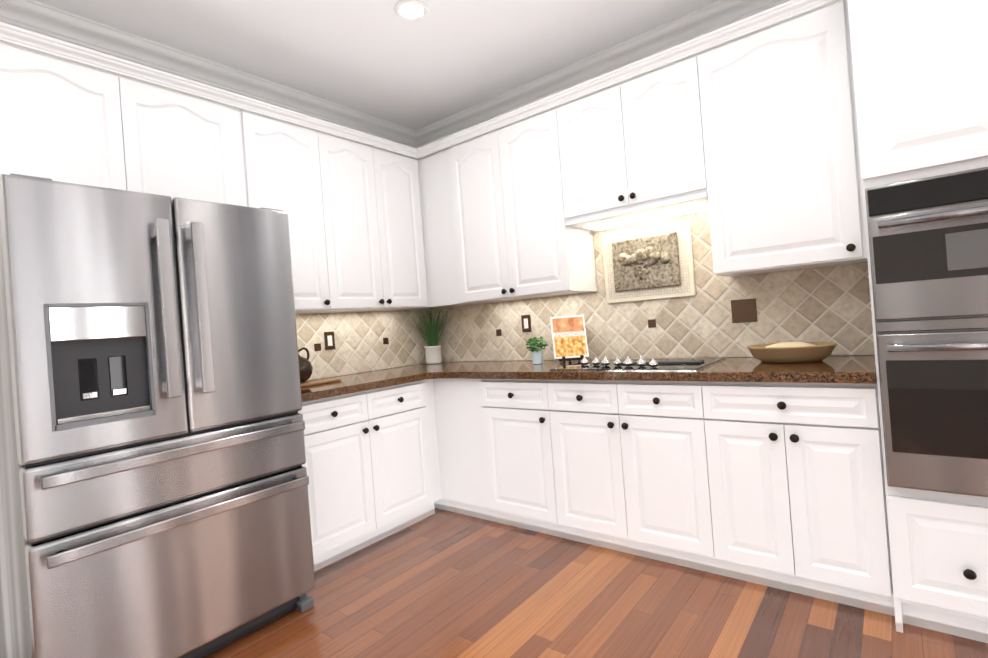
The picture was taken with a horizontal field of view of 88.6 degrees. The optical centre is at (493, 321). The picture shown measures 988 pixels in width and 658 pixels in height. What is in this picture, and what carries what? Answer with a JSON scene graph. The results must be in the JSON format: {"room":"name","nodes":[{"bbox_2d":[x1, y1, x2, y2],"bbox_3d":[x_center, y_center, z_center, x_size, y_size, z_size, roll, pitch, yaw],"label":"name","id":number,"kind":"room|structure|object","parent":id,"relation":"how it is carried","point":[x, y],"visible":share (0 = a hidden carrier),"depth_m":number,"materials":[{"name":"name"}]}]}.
{"room":"kitchen","nodes":[
{"label":"kitchen","id":0,"kind":"room"},
{"bbox_2d":[0,23,429,380],"bbox_3d":[-2.591,0.019,1.593,0.140,2.760,6.780,-4,0,38],"label":"wall","id":1,"kind":"structure","parent":0,"point":[94,68],"depth_m":2.77,"materials":[{"name":"white paint"}]},
{"bbox_2d":[0,44,239,205],"bbox_3d":[-1.758,-0.768,2.324,0.348,0.610,0.952,-4,0,38],"label":"upper cabinet","id":2,"kind":"object","parent":1,"relation":"attached to","point":[61,121],"depth_m":2.18,"materials":[{"name":"white wood"}]},
{"bbox_2d":[236,110,335,313],"bbox_3d":[-1.292,-0.577,2.893,0.348,1.057,0.500,-4,0,38],"label":"upper cabinet","id":3,"kind":"object","parent":1,"relation":"attached to","point":[282,164],"depth_m":2.84,"materials":[{"name":"white wood"}]},
{"bbox_2d":[295,309,430,379],"bbox_3d":[-1.024,0.148,3.431,0.015,0.422,1.620,-4,0,38],"label":"tile backsplash","id":4,"kind":"structure","parent":1,"relation":"attached to","point":[376,340],"depth_m":3.55,"materials":[{"name":"tile"}]},
{"bbox_2d":[324,331,334,349],"bbox_3d":[-1.084,0.125,3.342,0.007,0.118,0.075,-4,0,38],"label":"outlet","id":5,"kind":"object","parent":4,"relation":"attached to","point":[329,338],"visible":1,"depth_m":3.34,"materials":[{"name":"brown metal"}]},
{"bbox_2d":[316,133,427,312],"bbox_3d":[-0.884,-0.606,3.410,0.348,1.057,0.818,-4,0,38],"label":"upper cabinet","id":6,"kind":"object","parent":1,"relation":"attached to","point":[352,210],"depth_m":3.26,"materials":[{"name":"white wood"}]},
{"bbox_2d":[0,22,419,158],"bbox_3d":[-1.255,-1.138,2.678,0.044,0.052,2.250,-4,0,38],"label":"crown molding","id":7,"kind":"structure","parent":6,"relation":"attached to","point":[21,37],"depth_m":2.38,"materials":[{"name":"white wood"}]},
{"bbox_2d":[416,0,836,157],"bbox_3d":[0.429,-1.263,2.808,2.530,0.052,0.044,-4,0,38],"label":"crown molding","id":8,"kind":"structure","parent":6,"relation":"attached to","point":[789,9],"depth_m":2.56,"materials":[{"name":"white wood"}]},
{"bbox_2d":[35,0,718,129],"bbox_3d":[-2.448,-1.400,1.669,16.000,0.050,8.000,-4,0,38],"label":"ceiling","id":9,"kind":"structure","parent":0,"point":[441,60],"depth_m":2.72,"materials":[{"name":"white paint"}]},
{"bbox_2d":[394,0,428,20],"bbox_3d":[-0.402,-1.519,2.470,0.166,0.012,0.166,-4,0,38],"label":"recessed light","id":10,"kind":"object","parent":9,"relation":"in","point":[411,10],"visible":0.98,"depth_m":2.46,"materials":[{"name":"white"}]},
{"bbox_2d":[203,508,987,657],"bbox_3d":[-2.239,1.402,1.660,16.000,0.050,8.000,-4,0,38],"label":"floor","id":11,"kind":"structure","parent":0,"point":[440,583],"depth_m":2.08,"materials":[{"name":"brown wood"}]},
{"bbox_2d":[0,173,314,657],"bbox_3d":[-1.428,0.429,2.122,0.863,1.772,0.927,-4,0,38],"label":"fridge","id":12,"kind":"object","parent":11,"relation":"on","point":[154,493],"visible":1,"depth_m":1.79,"materials":[{"name":"silver metal"}]},
{"bbox_2d":[298,379,441,570],"bbox_3d":[-0.895,0.837,3.002,0.661,0.885,1.038,-4,0,38],"label":"base cabinet","id":13,"kind":"object","parent":11,"relation":"on","point":[371,465],"visible":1,"depth_m":2.79,"materials":[{"name":"white wood"}]},
{"bbox_2d":[301,371,436,401],"bbox_3d":[-0.927,0.374,2.965,0.713,0.040,0.990,-4,0,38],"label":"countertop","id":14,"kind":"structure","parent":13,"relation":"on","point":[358,382],"depth_m":2.90,"materials":[{"name":"stone"}]},
{"bbox_2d":[300,379,340,386],"bbox_3d":[-1.147,0.362,2.888,0.230,0.014,0.490,-4,0,38],"label":"cutting board","id":15,"kind":"object","parent":14,"relation":"on","point":[307,383],"visible":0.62,"depth_m":2.91,"materials":[{"name":"brown wood"}]},
{"bbox_2d":[298,347,312,382],"bbox_3d":[-1.145,0.251,2.942,0.184,0.207,0.200,-4,0,38],"label":"teapot","id":16,"kind":"object","parent":15,"relation":"on","point":[305,368],"visible":0.38,"depth_m":2.90,"materials":[{"name":"brown metal"}]},
{"bbox_2d":[433,378,484,518],"bbox_3d":[-0.255,0.791,3.533,1.009,0.884,0.628,-4,0,38],"label":"base cabinet","id":17,"kind":"object","parent":11,"relation":"on","point":[458,432],"depth_m":3.13,"materials":[{"name":"white wood"}]},
{"bbox_2d":[477,379,552,534],"bbox_3d":[0.323,0.747,3.074,0.469,0.884,0.628,-4,0,38],"label":"base cabinet","id":18,"kind":"object","parent":11,"relation":"on","point":[510,412],"depth_m":2.85,"materials":[{"name":"white wood"}]},
{"bbox_2d":[541,379,708,571],"bbox_3d":[0.815,0.709,2.683,0.790,0.884,0.628,-4,0,38],"label":"base cabinet","id":19,"kind":"object","parent":11,"relation":"on","point":[626,475],"depth_m":2.42,"materials":[{"name":"white wood"}]},
{"bbox_2d":[697,380,894,615],"bbox_3d":[1.362,0.666,2.250,0.608,0.884,0.628,-4,0,38],"label":"base cabinet","id":20,"kind":"object","parent":11,"relation":"on","point":[779,485],"depth_m":1.99,"materials":[{"name":"white wood"}]},
{"bbox_2d":[376,355,876,383],"bbox_3d":[0.430,0.272,2.942,2.875,0.040,0.662,-4,0,38],"label":"countertop","id":21,"kind":"structure","parent":20,"relation":"on","point":[848,369],"depth_m":2.29,"materials":[{"name":"stone"}]},
{"bbox_2d":[410,309,455,363],"bbox_3d":[-0.472,0.116,3.805,0.377,0.409,0.376,-4,0,38],"label":"potted plant","id":22,"kind":"object","parent":21,"relation":"on","point":[433,354],"visible":1,"depth_m":3.86,"materials":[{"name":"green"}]},
{"bbox_2d":[526,337,547,363],"bbox_3d":[0.270,0.180,3.182,0.146,0.168,0.150,-4,0,38],"label":"plant","id":23,"kind":"object","parent":21,"relation":"on","point":[537,357],"visible":0.98,"depth_m":3.16,"materials":[{"name":"green plant"}]},
{"bbox_2d":[550,315,588,363],"bbox_3d":[0.466,0.106,3.109,0.209,0.286,0.158,-4,0,0],"label":"cookbook","id":24,"kind":"object","parent":21,"relation":"on","point":[569,338],"visible":0.92,"depth_m":3.12,"materials":[{"name":"orange paper"}]},
{"bbox_2d":[549,358,726,370],"bbox_3d":[0.748,0.218,2.654,0.760,0.017,0.510,-4,0,38],"label":"cooktop","id":25,"kind":"object","parent":21,"relation":"in","point":[681,364],"visible":0.81,"depth_m":2.51,"materials":[{"name":"silver metal"}]},
{"bbox_2d":[580,356,657,366],"bbox_3d":[0.631,0.200,2.597,0.061,0.052,0.492,-4,0,-36],"label":"stove knobs","id":26,"kind":"object","parent":25,"relation":"on","point":[628,361],"visible":1,"depth_m":2.58,"materials":[{"name":"white"}]},
{"bbox_2d":[747,342,836,362],"bbox_3d":[1.359,0.136,2.320,0.365,0.088,0.292,-4,0,38],"label":"bowl","id":27,"kind":"object","parent":21,"relation":"on","point":[794,352],"visible":1,"depth_m":2.23,"materials":[{"name":"beige wood"}]},
{"bbox_2d":[848,0,987,642],"bbox_3d":[1.847,-0.136,1.782,0.825,2.410,0.691,-4,0,38],"label":"tall cabinet","id":28,"kind":"object","parent":11,"relation":"on","point":[920,72],"visible":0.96,"depth_m":1.71,"materials":[{"name":"white wood"}]},
{"bbox_2d":[865,167,987,496],"bbox_3d":[1.835,0.019,1.751,0.809,1.056,0.712,-4,0,38],"label":"wall oven","id":29,"kind":"object","parent":28,"relation":"in","point":[928,243],"visible":1,"depth_m":1.67,"materials":[{"name":"grey metal"}]},
{"bbox_2d":[418,0,867,361],"bbox_3d":[2.639,-0.371,1.677,7.979,2.760,0.140,-4,0,38],"label":"wall","id":30,"kind":"structure","parent":0,"point":[736,39],"depth_m":2.88,"materials":[{"name":"white paint"}]},
{"bbox_2d":[0,0,789,147],"bbox_3d":[-2.379,-1.331,1.274,15.170,0.100,6.620,-4,0,38],"label":"crown molding","id":31,"kind":"structure","parent":30,"relation":"attached to","point":[46,19],"depth_m":2.87,"materials":[{"name":"white wood"}]},
{"bbox_2d":[407,150,474,309],"bbox_3d":[-0.416,-0.640,3.759,0.650,1.057,0.347,-4,0,38],"label":"upper cabinet","id":32,"kind":"object","parent":30,"relation":"attached to","point":[432,170],"depth_m":3.55,"materials":[{"name":"white wood"}]},
{"bbox_2d":[447,108,596,303],"bbox_3d":[0.170,-0.685,3.294,0.848,1.057,0.347,-4,0,38],"label":"upper cabinet","id":33,"kind":"object","parent":30,"relation":"attached to","point":[512,238],"depth_m":3.12,"materials":[{"name":"white wood"}]},
{"bbox_2d":[559,55,710,230],"bbox_3d":[0.792,-0.932,2.790,0.780,0.660,0.347,-4,0,38],"label":"upper cabinet","id":34,"kind":"object","parent":30,"relation":"attached to","point":[632,151],"depth_m":2.62,"materials":[{"name":"white wood"}]},
{"bbox_2d":[431,210,874,361],"bbox_3d":[0.599,-0.172,3.200,2.877,0.819,0.015,-4,0,38],"label":"tile backsplash","id":35,"kind":"structure","parent":30,"relation":"attached to","point":[832,304],"depth_m":2.79,"materials":[{"name":"tile"}]},
{"bbox_2d":[521,315,530,331],"bbox_3d":[0.222,0.012,3.495,0.075,0.118,0.007,-4,0,38],"label":"outlet","id":36,"kind":"object","parent":35,"relation":"attached to","point":[526,323],"visible":1,"depth_m":3.49,"materials":[{"name":"brown metal"}]},
{"bbox_2d":[602,218,695,303],"bbox_3d":[0.871,-0.340,2.929,0.530,0.430,0.062,-4,0,38],"label":"picture frame","id":37,"kind":"object","parent":35,"relation":"attached to","point":[650,262],"visible":1,"depth_m":2.90,"materials":[{"name":"granite"},{"name":"cream stone"},{"name":"mosaic tile"}]},
{"bbox_2d":[731,298,756,322],"bbox_3d":[1.303,-0.057,2.639,0.120,0.120,0.005,-4,0,38],"label":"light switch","id":38,"kind":"object","parent":35,"relation":"attached to","point":[743,310],"visible":1,"depth_m":2.64,"materials":[{"name":"brown metal"}]},
{"bbox_2d":[699,0,867,276],"bbox_3d":[1.345,-0.775,2.361,0.598,1.057,0.347,-4,0,38],"label":"upper cabinet","id":39,"kind":"object","parent":30,"relation":"attached to","point":[750,144],"depth_m":2.21,"materials":[{"name":"white wood"}]}
]}

